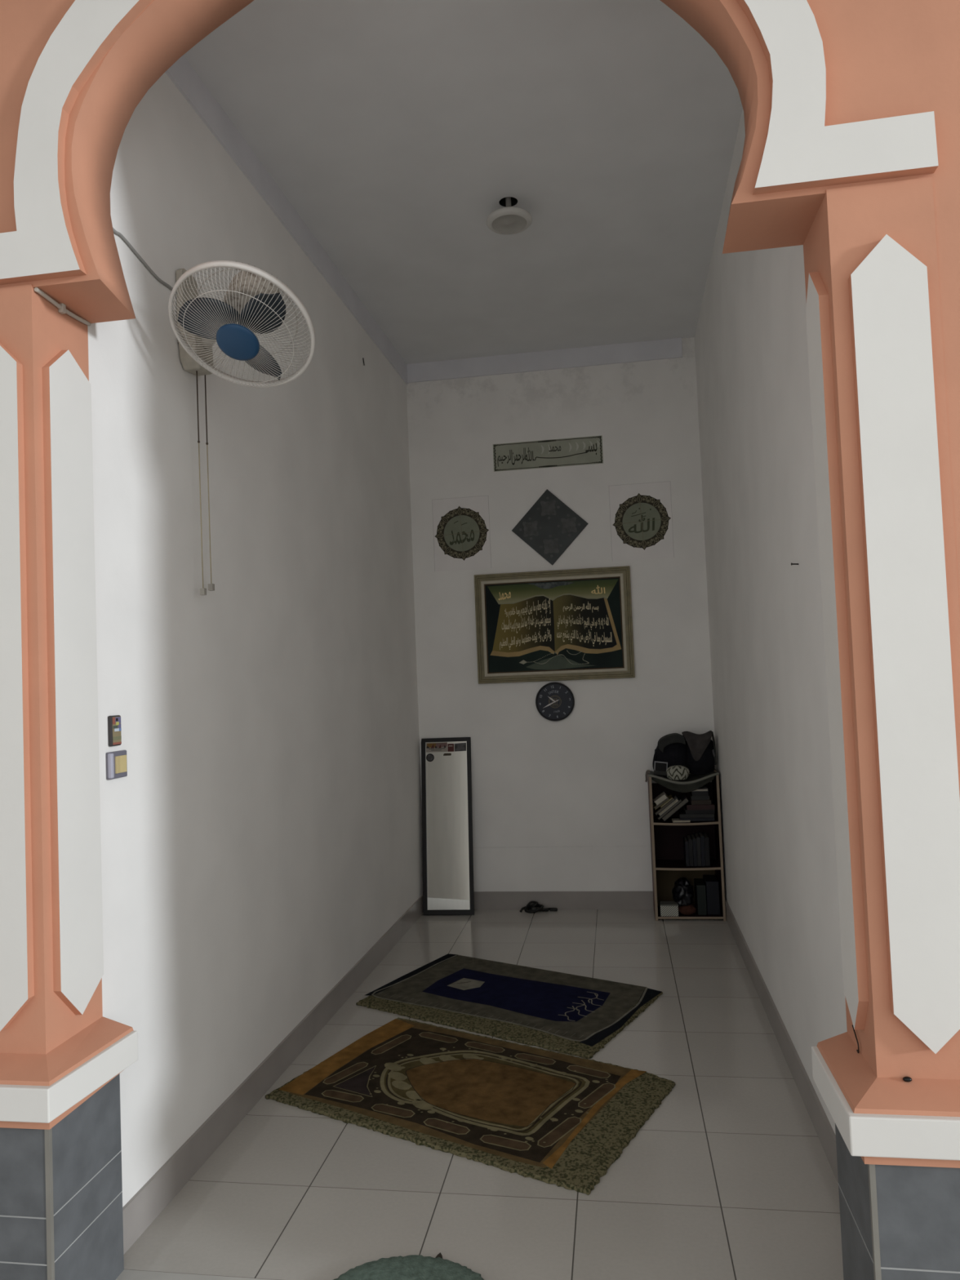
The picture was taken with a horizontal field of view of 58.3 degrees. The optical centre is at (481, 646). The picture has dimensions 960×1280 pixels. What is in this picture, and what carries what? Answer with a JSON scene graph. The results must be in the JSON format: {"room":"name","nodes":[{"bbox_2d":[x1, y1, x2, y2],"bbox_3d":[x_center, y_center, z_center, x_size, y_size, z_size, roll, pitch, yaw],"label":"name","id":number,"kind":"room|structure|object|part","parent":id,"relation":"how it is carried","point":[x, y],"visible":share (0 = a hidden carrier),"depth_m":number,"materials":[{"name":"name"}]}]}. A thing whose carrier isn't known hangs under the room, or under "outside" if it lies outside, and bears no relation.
{"room":"prayer room","nodes":[
{"label":"prayer room","id":0,"kind":"room"},
{"bbox_2d":[115,1269,272,1279],"bbox_3d":[-0.687,1.538,-0.828,7.500,0.100,6.000,-3,-2,9],"label":"floor","id":1,"kind":"structure","parent":0,"point":[126,1274],"depth_m":2.21,"materials":[{"name":"tile"}]},
{"bbox_2d":[0,284,137,1279],"bbox_3d":[-1.142,0.367,2.153,0.385,2.515,0.328,-3,-2,9],"label":"column","id":2,"kind":"structure","parent":1,"relation":"on","point":[62,1061],"depth_m":2.10,"materials":[{"name":"paint"}]},
{"bbox_3d":[-1.176,0.073,2.091,0.150,1.686,0.022,-3,-2,9],"label":"panel","id":3,"kind":"part","parent":2,"relation":"part of","materials":[{"name":"white paint"}]},
{"bbox_3d":[-0.988,1.357,1.974,0.011,0.512,0.011,-3,-2,9],"label":"corner trim","id":4,"kind":"part","parent":2,"relation":"part of","materials":[{"name":"metal"}]},
{"bbox_2d":[34,287,90,325],"bbox_3d":[-1.085,-0.876,2.239,0.014,0.024,0.219,-3,-2,9],"label":"cable","id":5,"kind":"object","parent":2,"relation":"attached to","point":[62,308],"visible":1,"depth_m":2.22,"materials":[{"name":"white plastic"}]},
{"bbox_3d":[-1.119,0.994,2.135,0.367,0.036,0.314,-3,-2,9],"label":"moulding","id":6,"kind":"part","parent":2,"relation":"part of","materials":[{"name":"paint"}]},
{"bbox_3d":[-1.044,0.078,2.203,0.020,1.695,0.176,-3,-2,9],"label":"panel","id":7,"kind":"part","parent":2,"relation":"part of","materials":[{"name":"white paint"}]},
{"bbox_2d":[333,1254,484,1279],"bbox_3d":[-0.184,1.575,2.033,0.466,0.016,0.414,-3,-2,9],"label":"doormat","id":8,"kind":"object","parent":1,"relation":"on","point":[411,1267],"visible":1,"depth_m":2.17,"materials":[{"name":"fabric"}]},
{"bbox_2d":[803,177,959,1279],"bbox_3d":[0.900,0.273,1.844,0.370,2.515,0.328,-3,-2,9],"label":"column","id":9,"kind":"structure","parent":1,"relation":"on","point":[886,537],"depth_m":1.78,"materials":[{"name":"paint"}]},
{"bbox_3d":[0.781,-0.011,1.900,0.020,1.673,0.123,-3,-2,9],"label":"panel","id":10,"kind":"part","parent":9,"relation":"part of","materials":[{"name":"white paint"}]},
{"bbox_2d":[852,1024,859,1053],"bbox_3d":[0.827,0.869,1.905,0.005,0.046,0.050,-3,-2,9],"label":"scrap","id":11,"kind":"object","parent":9,"relation":"on","point":[858,1050],"visible":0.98,"depth_m":1.89,"materials":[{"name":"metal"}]},
{"bbox_3d":[0.785,1.275,1.705,0.011,0.512,0.011,-3,-2,9],"label":"corner trim","id":12,"kind":"part","parent":9,"relation":"part of","materials":[{"name":"metal"}]},
{"bbox_3d":[0.929,0.900,1.825,0.352,0.036,0.314,-3,-2,9],"label":"moulding","id":13,"kind":"part","parent":9,"relation":"part of","materials":[{"name":"paint"}]},
{"bbox_3d":[0.882,-0.021,1.779,0.150,1.686,0.022,-3,-2,9],"label":"panel","id":14,"kind":"part","parent":9,"relation":"part of","materials":[{"name":"white paint"}]},
{"bbox_2d":[902,1076,911,1081],"bbox_3d":[0.866,0.880,1.753,0.018,0.010,0.012,-3,-2,9],"label":"beetle","id":15,"kind":"object","parent":9,"relation":"on","point":[904,1078],"visible":1,"depth_m":1.75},
{"bbox_2d":[87,72,422,1207],"bbox_3d":[-0.806,-0.144,4.068,0.120,3.665,3.524,-3,-2,10],"label":"wall","id":16,"kind":"structure","parent":0,"point":[262,833],"depth_m":3.12,"materials":[{"name":"white paint"}]},
{"bbox_2d":[107,715,121,746],"bbox_3d":[-1.013,0.231,2.378,0.013,0.084,0.048,-3,-2,9],"label":"remote control","id":17,"kind":"object","parent":16,"relation":"attached to","point":[114,721],"visible":1,"depth_m":2.37,"materials":[{"name":"multicoloured plastic"}]},
{"bbox_2d":[106,750,127,779],"bbox_3d":[-1.005,0.325,2.381,0.018,0.074,0.087,-3,-2,9],"label":"light switch","id":18,"kind":"object","parent":16,"relation":"attached to","point":[116,761],"visible":1,"depth_m":2.36,"materials":[{"name":"grey plastic"}]},
{"bbox_2d":[112,227,177,294],"bbox_3d":[-1.040,-1.176,2.608,0.009,0.085,0.474,-3,-2,10],"label":"cable","id":19,"kind":"object","parent":16,"relation":"attached to","point":[116,232],"visible":0.73,"depth_m":2.62,"materials":[{"name":"white plastic"}]},
{"bbox_2d":[168,260,315,595],"bbox_3d":[-0.787,-0.726,2.634,0.620,1.080,0.398,-4,-3,30],"label":"wall fan","id":20,"kind":"object","parent":16,"relation":"attached to","point":[252,303],"visible":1,"depth_m":2.57,"materials":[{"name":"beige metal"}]},
{"bbox_3d":[-0.982,-1.122,2.877,0.022,0.255,0.110,-3,-2,9],"label":"wall plate","id":21,"kind":"part","parent":20,"relation":"part of","materials":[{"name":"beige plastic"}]},
{"bbox_3d":[-0.945,-0.806,2.866,0.004,0.250,0.005,-3,-2,9],"label":"pull cord","id":22,"kind":"part","parent":20,"relation":"part of","materials":[{"name":"black plastic"}]},
{"bbox_3d":[-0.930,-0.439,2.854,0.004,0.493,0.006,-3,-2,9],"label":"cord","id":23,"kind":"part","parent":20,"relation":"part of","materials":[{"name":"grey plastic"}]},
{"bbox_3d":[-0.920,-0.182,2.845,0.016,0.022,0.016,-3,-2,9],"label":"pull knob","id":24,"kind":"part","parent":20,"relation":"part of","materials":[{"name":"white plastic"}]},
{"bbox_3d":[-0.936,-0.809,2.926,0.004,0.240,0.005,-3,-2,9],"label":"pull cord","id":25,"kind":"part","parent":20,"relation":"part of","materials":[{"name":"black plastic"}]},
{"bbox_3d":[-0.809,-0.970,2.555,0.182,0.100,0.088,-3,-2,9],"label":"blade","id":26,"kind":"part","parent":20,"relation":"part of","materials":[{"name":"plastic"}]},
{"bbox_3d":[-0.818,-1.063,2.791,0.347,0.117,0.072,-4,-3,44],"label":"arm","id":27,"kind":"part","parent":20,"relation":"part of","materials":[{"name":"beige plastic"}]},
{"bbox_3d":[-0.922,-0.453,2.913,0.004,0.482,0.006,-3,-2,9],"label":"cord","id":28,"kind":"part","parent":20,"relation":"part of","materials":[{"name":"grey plastic"}]},
{"bbox_3d":[-0.912,-0.201,2.905,0.016,0.022,0.016,-3,-2,9],"label":"pull knob","id":29,"kind":"part","parent":20,"relation":"part of","materials":[{"name":"white plastic"}]},
{"bbox_2d":[171,266,311,386],"bbox_3d":[-0.718,-0.945,2.585,0.419,0.235,0.359,-3,-2,9],"label":"grille","id":30,"kind":"object","parent":20,"relation":"attached to","point":[244,311],"depth_m":2.55,"materials":[{"name":"beige metal"}]},
{"bbox_2d":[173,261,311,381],"bbox_3d":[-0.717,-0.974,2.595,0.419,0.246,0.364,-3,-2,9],"label":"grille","id":31,"kind":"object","parent":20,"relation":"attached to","point":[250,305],"depth_m":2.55,"materials":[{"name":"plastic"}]},
{"bbox_3d":[-0.646,-0.978,2.530,0.154,0.073,0.153,-3,-2,9],"label":"blade","id":32,"kind":"part","parent":20,"relation":"part of","materials":[{"name":"blue plastic"}]},
{"bbox_3d":[-0.689,-0.899,2.664,0.122,0.122,0.153,-4,-3,39],"label":"blade","id":33,"kind":"part","parent":20,"relation":"part of","materials":[{"name":"plastic"}]},
{"bbox_2d":[122,894,423,1254],"bbox_3d":[-0.672,1.625,3.986,0.010,0.114,3.522,-3,-2,10],"label":"baseboard","id":34,"kind":"structure","parent":16,"relation":"attached to","point":[144,1207],"depth_m":3.02,"materials":[{"name":"tile"}]},
{"bbox_2d":[164,54,408,384],"bbox_3d":[-0.811,-1.911,4.129,0.012,0.133,3.522,-3,-2,10],"label":"trim","id":35,"kind":"structure","parent":16,"relation":"attached to","point":[182,74],"depth_m":3.64,"materials":[{"name":"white paint"}]},
{"bbox_2d":[183,0,742,364],"bbox_3d":[0.140,-2.053,4.049,2.500,0.070,3.641,-3,-2,9],"label":"ceiling","id":36,"kind":"structure","parent":0,"point":[394,130],"depth_m":3.53,"materials":[{"name":"grey paint"}]},
{"bbox_2d":[486,196,532,234],"bbox_3d":[0.122,-2.005,3.918,0.208,0.168,0.208,-3,-2,9],"label":"ceiling lamp","id":37,"kind":"object","parent":36,"relation":"attached to","point":[509,220],"visible":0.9,"depth_m":3.91,"materials":[{"name":"white plastic"}]},
{"bbox_3d":[0.121,-2.024,3.919,0.025,0.118,0.025,-3,-2,9],"label":"stem","id":38,"kind":"part","parent":37,"relation":"part of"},
{"bbox_2d":[491,214,526,233],"bbox_3d":[0.125,-1.926,3.915,0.160,0.010,0.160,-3,-2,9],"label":"diffuser","id":39,"kind":"object","parent":37,"relation":"attached to","point":[500,224],"depth_m":3.92,"materials":[{"name":"white plastic"}]},
{"bbox_2d":[0,0,959,613],"bbox_3d":[-0.196,-0.667,2.083,4.600,4.500,0.252,-3,-2,9],"label":"archway","id":40,"kind":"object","parent":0,"point":[833,94],"depth_m":1.99,"materials":[{"name":"paint"}]},
{"bbox_2d":[123,909,843,1279],"bbox_3d":[0.042,1.702,3.935,7.500,0.100,3.641,-3,-2,9],"label":"floor","id":41,"kind":"structure","parent":0,"point":[731,1176],"depth_m":2.60,"materials":[{"name":"tile"}]},
{"bbox_2d":[435,1252,442,1258],"bbox_3d":[-0.114,1.581,2.231,0.024,0.012,0.019,-2,-2,-12],"label":"dry leaf","id":42,"kind":"object","parent":41,"relation":"on","point":[439,1255],"visible":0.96,"depth_m":2.23,"materials":[{"name":"brown plant"}]},
{"bbox_2d":[421,737,474,915],"bbox_3d":[-0.225,1.165,5.635,0.332,1.128,0.161,-3,-2,7],"label":"leaning mirror","id":43,"kind":"object","parent":41,"relation":"on","point":[447,852],"visible":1,"depth_m":5.63,"materials":[{"name":"silver glass"}]},
{"bbox_2d":[265,1017,675,1195],"bbox_3d":[-0.035,1.615,3.162,1.303,0.014,0.815,-4,-3,31],"label":"rug","id":44,"kind":"object","parent":41,"relation":"on","point":[560,1119],"visible":1,"depth_m":3.06,"materials":[{"name":"brown fabric"}]},
{"bbox_2d":[355,953,662,1058],"bbox_3d":[0.122,1.645,4.045,1.259,0.014,0.803,-4,-3,33],"label":"rug","id":45,"kind":"object","parent":41,"relation":"on","point":[574,1015],"visible":1,"depth_m":3.97,"materials":[{"name":"fabric"}]},
{"bbox_2d":[520,901,557,912],"bbox_3d":[0.365,1.673,5.539,0.239,0.061,0.081,-3,-2,9],"label":"extension cord","id":46,"kind":"object","parent":41,"relation":"on","point":[532,908],"visible":1,"depth_m":5.54,"materials":[{"name":"black plastic"}]},
{"bbox_2d":[647,769,725,920],"bbox_3d":[1.263,1.217,5.343,0.415,0.885,0.250,-3,-2,9],"label":"bookcase","id":47,"kind":"object","parent":41,"relation":"on","point":[667,836],"visible":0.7,"depth_m":5.37,"materials":[{"name":"laminate"}]},
{"bbox_2d":[644,770,650,782],"bbox_3d":[1.013,0.790,5.260,0.035,0.071,0.017,-3,-2,9],"label":"strap","id":48,"kind":"object","parent":47,"relation":"hanging from","point":[646,771],"visible":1,"depth_m":5.25,"materials":[{"name":"black fabric"}]},
{"bbox_3d":[1.065,1.226,5.373,0.015,0.885,0.250,-3,-2,9],"label":"panel","id":49,"kind":"part","parent":47,"relation":"part of","materials":[{"name":"beige wood"}]},
{"bbox_2d":[653,794,669,809],"bbox_3d":[1.111,0.961,5.335,0.099,0.077,0.130,-3,-2,9],"label":"book","id":50,"kind":"object","parent":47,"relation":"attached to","point":[655,806],"visible":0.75,"depth_m":5.27,"materials":[{"name":"grey paper"}]},
{"bbox_2d":[653,791,667,805],"bbox_3d":[1.104,0.937,5.324,0.083,0.069,0.122,-3,-2,9],"label":"book","id":51,"kind":"object","parent":50,"relation":"on","point":[660,798],"visible":1,"depth_m":5.27,"materials":[{"name":"beige paper"}]},
{"bbox_2d":[659,901,678,916],"bbox_3d":[1.146,1.603,5.272,0.108,0.070,0.087,-3,-2,9],"label":"gift box","id":52,"kind":"object","parent":47,"relation":"on","point":[667,908],"visible":1,"depth_m":5.23,"materials":[{"name":"white cardboard"}]},
{"bbox_3d":[1.145,1.572,5.274,0.108,0.008,0.087,-3,-2,9],"label":"lid","id":53,"kind":"part","parent":52,"relation":"part of","materials":[{"name":"grey cardboard"}]},
{"bbox_2d":[661,794,688,821],"bbox_3d":[1.193,0.995,5.333,0.170,0.143,0.170,-3,-2,9],"label":"book","id":54,"kind":"object","parent":47,"relation":"on","point":[684,798],"visible":0.64,"depth_m":5.25,"materials":[{"name":"grey paper"}]},
{"bbox_2d":[656,795,681,819],"bbox_3d":[1.160,0.997,5.338,0.153,0.125,0.162,-3,-2,9],"label":"book","id":55,"kind":"object","parent":54,"relation":"on","point":[659,817],"visible":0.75,"depth_m":5.26,"materials":[{"name":"grey paper"}]},
{"bbox_2d":[657,795,678,816],"bbox_3d":[1.153,0.984,5.340,0.129,0.106,0.154,-3,-2,9],"label":"book","id":56,"kind":"object","parent":55,"relation":"on","point":[676,800],"visible":0.6,"depth_m":5.27,"materials":[{"name":"white paper"}]},
{"bbox_2d":[653,795,675,814],"bbox_3d":[1.130,0.979,5.331,0.127,0.104,0.146,-3,-2,9],"label":"book","id":57,"kind":"object","parent":56,"relation":"on","point":[660,809],"visible":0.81,"depth_m":5.26,"materials":[{"name":"grey paper"}]},
{"bbox_2d":[660,794,672,807],"bbox_3d":[1.141,0.954,5.330,0.081,0.064,0.138,-3,-2,9],"label":"book","id":58,"kind":"object","parent":57,"relation":"on","point":[670,797],"visible":0.54,"depth_m":5.27,"materials":[{"name":"beige paper"}]},
{"bbox_2d":[671,817,690,822],"bbox_3d":[1.221,1.063,5.278,0.105,0.010,0.090,-3,-2,9],"label":"book","id":59,"kind":"object","parent":47,"relation":"on","point":[677,820],"visible":0.69,"depth_m":5.24,"materials":[{"name":"white paper"}]},
{"bbox_2d":[646,768,719,792],"bbox_3d":[1.246,0.831,5.350,0.423,0.124,0.249,-3,-2,9],"label":"sheet","id":60,"kind":"object","parent":47,"relation":"on","point":[693,782],"visible":0.7,"depth_m":5.25,"materials":[{"name":"grey fabric"}]},
{"bbox_2d":[653,760,667,775],"bbox_3d":[1.099,0.747,5.290,0.091,0.093,0.032,-2,-2,3],"label":"photo frame","id":61,"kind":"object","parent":60,"relation":"on","point":[660,768],"visible":1,"depth_m":5.29,"materials":[{"name":"silver metal"}]},
{"bbox_3d":[1.101,0.734,5.290,0.080,0.058,0.004,6,-16,3],"label":"silver frame","id":62,"kind":"part","parent":61,"relation":"part of","materials":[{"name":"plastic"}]},
{"bbox_2d":[652,733,688,769],"bbox_3d":[1.188,0.671,5.375,0.246,0.255,0.191,-3,-2,9],"label":"backpack","id":63,"kind":"object","parent":60,"relation":"on","point":[671,748],"visible":0.7,"depth_m":5.31,"materials":[{"name":"black fabric"}]},
{"bbox_2d":[666,764,689,780],"bbox_3d":[1.200,0.770,5.282,0.146,0.088,0.090,-3,-2,9],"label":"skullcap","id":64,"kind":"object","parent":60,"relation":"on","point":[677,772],"visible":1,"depth_m":5.25,"materials":[{"name":"white fabric"}]},
{"bbox_2d":[681,730,715,774],"bbox_3d":[1.347,0.655,5.346,0.197,0.267,0.200,-3,-2,9],"label":"jacket","id":65,"kind":"object","parent":60,"relation":"on","point":[701,749],"visible":0.92,"depth_m":5.28,"materials":[{"name":"black fabric"}]},
{"bbox_2d":[681,730,712,760],"bbox_3d":[1.335,0.611,5.333,0.180,0.178,0.167,-3,-2,9],"label":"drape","id":66,"kind":"object","parent":65,"relation":"hanging from","point":[700,746],"depth_m":5.28,"materials":[{"name":"grey fabric"}]},
{"bbox_3d":[1.282,1.259,5.459,0.385,0.790,0.004,-3,-2,9],"label":"panel","id":67,"kind":"part","parent":47,"relation":"part of","materials":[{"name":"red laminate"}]},
{"bbox_2d":[655,870,715,906],"bbox_3d":[1.288,1.502,5.438,0.370,0.274,0.008,-3,-2,9],"label":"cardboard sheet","id":68,"kind":"object","parent":47,"relation":"on","point":[665,879],"visible":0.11,"depth_m":5.45,"materials":[{"name":"brown cardboard"}]},
{"bbox_3d":[1.257,1.078,5.346,0.385,0.020,0.240,-3,-2,9],"label":"shelf","id":69,"kind":"part","parent":47,"relation":"part of","materials":[{"name":"beige wood"}]},
{"bbox_2d":[683,836,688,866],"bbox_3d":[1.265,1.265,5.331,0.018,0.150,0.170,-3,-2,9],"label":"book","id":70,"kind":"object","parent":47,"relation":"on","point":[686,850],"visible":1,"depth_m":5.25,"materials":[{"name":"black paper"}]},
{"bbox_2d":[678,904,697,915],"bbox_3d":[1.258,1.604,5.272,0.113,0.056,0.105,-3,-2,9],"label":"folded cloth","id":71,"kind":"object","parent":47,"relation":"on","point":[690,909],"visible":0.96,"depth_m":5.24,"materials":[{"name":"red fabric"}]},
{"bbox_2d":[671,876,693,906],"bbox_3d":[1.240,1.506,5.310,0.130,0.165,0.160,-3,-2,9],"label":"plastic bag","id":72,"kind":"object","parent":71,"relation":"on","point":[682,891],"visible":0.99,"depth_m":5.26,"materials":[{"name":"black plastic"}]},
{"bbox_3d":[1.268,1.349,5.335,0.385,0.018,0.240,-3,-2,9],"label":"shelf","id":73,"kind":"part","parent":47,"relation":"part of","materials":[{"name":"beige wood"}]},
{"bbox_2d":[685,834,693,866],"bbox_3d":[1.288,1.259,5.334,0.024,0.160,0.170,-3,-2,9],"label":"book","id":74,"kind":"object","parent":47,"relation":"on","point":[689,838],"visible":0.85,"depth_m":5.25,"materials":[{"name":"black paper"}]},
{"bbox_3d":[1.280,1.642,5.323,0.385,0.014,0.240,-3,-2,9],"label":"shelf","id":75,"kind":"part","parent":47,"relation":"part of","materials":[{"name":"beige wood"}]},
{"bbox_2d":[690,834,697,866],"bbox_3d":[1.311,1.255,5.324,0.020,0.165,0.170,-3,-2,9],"label":"book","id":76,"kind":"object","parent":47,"relation":"on","point":[694,839],"visible":0.83,"depth_m":5.24,"materials":[{"name":"black paper"}]},
{"bbox_2d":[678,815,714,821],"bbox_3d":[1.322,1.053,5.316,0.205,0.018,0.160,-3,-2,9],"label":"book","id":77,"kind":"object","parent":47,"relation":"on","point":[712,819],"visible":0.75,"depth_m":5.24,"materials":[{"name":"grey paper"}]},
{"bbox_2d":[677,810,714,817],"bbox_3d":[1.322,1.032,5.320,0.205,0.022,0.156,-3,-2,9],"label":"book","id":78,"kind":"object","parent":77,"relation":"on","point":[682,814],"visible":0.71,"depth_m":5.25,"materials":[{"name":"paper"}]},
{"bbox_2d":[684,806,715,813],"bbox_3d":[1.342,1.007,5.321,0.172,0.024,0.152,-3,-2,9],"label":"book","id":79,"kind":"object","parent":78,"relation":"on","point":[686,811],"visible":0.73,"depth_m":5.25,"materials":[{"name":"grey paper"}]},
{"bbox_2d":[685,800,715,809],"bbox_3d":[1.344,0.979,5.310,0.164,0.030,0.148,-3,-2,9],"label":"book","id":80,"kind":"object","parent":79,"relation":"on","point":[688,806],"visible":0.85,"depth_m":5.24,"materials":[{"name":"paper"}]},
{"bbox_2d":[688,798,711,804],"bbox_3d":[1.347,0.950,5.313,0.118,0.026,0.144,-3,-2,9],"label":"book","id":81,"kind":"object","parent":80,"relation":"on","point":[692,802],"visible":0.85,"depth_m":5.24,"materials":[{"name":"black paper"}]},
{"bbox_2d":[688,792,709,799],"bbox_3d":[1.343,0.923,5.318,0.108,0.026,0.140,-3,-2,9],"label":"book","id":82,"kind":"object","parent":81,"relation":"on","point":[692,797],"visible":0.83,"depth_m":5.25,"materials":[{"name":"black paper"}]},
{"bbox_2d":[690,791,708,795],"bbox_3d":[1.339,0.896,5.307,0.096,0.026,0.136,-3,-2,9],"label":"book","id":83,"kind":"object","parent":82,"relation":"on","point":[693,793],"visible":0.75,"depth_m":5.24,"materials":[{"name":"grey paper"}]},
{"bbox_2d":[691,786,707,791],"bbox_3d":[1.339,0.876,5.311,0.097,0.012,0.132,-3,-2,9],"label":"book","id":84,"kind":"object","parent":83,"relation":"on","point":[704,788],"visible":0.58,"depth_m":5.25,"materials":[{"name":"white paper"}]},
{"bbox_2d":[693,832,701,866],"bbox_3d":[1.335,1.251,5.327,0.022,0.172,0.170,-3,-2,9],"label":"book","id":85,"kind":"object","parent":47,"relation":"on","point":[696,835],"visible":0.83,"depth_m":5.24,"materials":[{"name":"grey paper"}]},
{"bbox_2d":[693,878,706,915],"bbox_3d":[1.348,1.541,5.314,0.053,0.181,0.180,-3,-2,9],"label":"case","id":86,"kind":"object","parent":47,"relation":"on","point":[699,884],"visible":1,"depth_m":5.23,"materials":[{"name":"black plastic"}]},
{"bbox_2d":[697,831,705,866],"bbox_3d":[1.357,1.245,5.318,0.022,0.180,0.170,-3,-2,9],"label":"book","id":87,"kind":"object","parent":47,"relation":"on","point":[700,834],"visible":0.83,"depth_m":5.23,"materials":[{"name":"grey paper"}]},
{"bbox_2d":[702,832,710,866],"bbox_3d":[1.384,1.249,5.319,0.026,0.170,0.170,-3,-2,9],"label":"book","id":88,"kind":"object","parent":47,"relation":"on","point":[706,837],"visible":0.81,"depth_m":5.24,"materials":[{"name":"black paper"}]},
{"bbox_2d":[702,875,719,915],"bbox_3d":[1.417,1.528,5.314,0.076,0.201,0.180,-3,-2,9],"label":"folder","id":89,"kind":"object","parent":47,"relation":"on","point":[712,886],"visible":0.86,"depth_m":5.23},
{"bbox_3d":[1.461,1.208,5.313,0.015,0.885,0.250,-3,-2,9],"label":"panel","id":90,"kind":"part","parent":47,"relation":"part of","materials":[{"name":"beige wood"}]},
{"bbox_2d":[406,337,715,891],"bbox_3d":[0.512,-0.130,5.708,2.159,3.665,0.120,-3,-2,9],"label":"wall","id":91,"kind":"structure","parent":0,"point":[562,805],"depth_m":5.64,"materials":[{"name":"paint"}]},
{"bbox_2d":[431,495,491,571],"bbox_3d":[-0.135,-0.758,5.766,0.384,0.488,0.003,-3,-2,9],"label":"wall plaque","id":92,"kind":"object","parent":91,"relation":"attached to","point":[461,525],"visible":1,"depth_m":5.76,"materials":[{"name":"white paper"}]},
{"bbox_2d":[406,337,682,382],"bbox_3d":[0.397,-1.898,5.719,1.825,0.125,0.014,-3,-2,9],"label":"trim","id":93,"kind":"structure","parent":91,"relation":"attached to","point":[666,348],"depth_m":5.71,"materials":[{"name":"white paint"}]},
{"bbox_2d":[493,435,603,471],"bbox_3d":[0.435,-1.277,5.698,0.724,0.184,0.002,-3,-2,9],"label":"sign","id":94,"kind":"object","parent":91,"relation":"attached to","point":[582,451],"visible":1,"depth_m":5.70,"materials":[{"name":"white paper"}]},
{"bbox_2d":[511,488,588,564],"bbox_3d":[0.448,-0.788,5.674,0.506,0.506,0.012,-3,-2,9],"label":"wall decoration","id":95,"kind":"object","parent":91,"relation":"attached to","point":[549,526],"depth_m":5.67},
{"bbox_2d":[474,565,635,684],"bbox_3d":[0.468,-0.139,5.635,1.020,0.722,0.034,-3,-2,9],"label":"framed painting","id":96,"kind":"object","parent":91,"relation":"attached to","point":[571,624],"visible":1,"depth_m":5.63,"materials":[{"name":"paint"}]},
{"bbox_2d":[535,682,574,720],"bbox_3d":[0.478,0.358,5.621,0.254,0.254,0.030,-3,-2,9],"label":"wall clock","id":97,"kind":"object","parent":91,"relation":"attached to","point":[554,701],"visible":1,"depth_m":5.61,"materials":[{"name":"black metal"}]},
{"bbox_2d":[474,891,653,909],"bbox_3d":[0.572,1.640,5.572,1.899,0.114,0.010,-3,-2,9],"label":"baseboard","id":98,"kind":"structure","parent":91,"relation":"attached to","point":[482,900],"depth_m":5.57,"materials":[{"name":"tile"}]},
{"bbox_2d":[608,480,674,561],"bbox_3d":[1.035,-0.814,5.588,0.395,0.498,0.003,-3,-2,9],"label":"poster","id":99,"kind":"object","parent":91,"relation":"attached to","point":[641,517],"visible":1,"depth_m":5.59,"materials":[{"name":"white paper"}]},
{"bbox_2d":[694,109,847,1134],"bbox_3d":[1.225,-0.238,3.760,0.120,3.665,3.523,-3,-2,9],"label":"wall","id":100,"kind":"structure","parent":0,"point":[768,671],"depth_m":3.26,"materials":[{"name":"white paint"}]},
{"bbox_2d":[724,897,838,1183],"bbox_3d":[1.231,1.538,3.698,0.010,0.114,3.522,-3,-2,9],"label":"baseboard","id":101,"kind":"structure","parent":100,"relation":"attached to","point":[826,1135],"depth_m":3.18,"materials":[{"name":"tile"}]}
]}

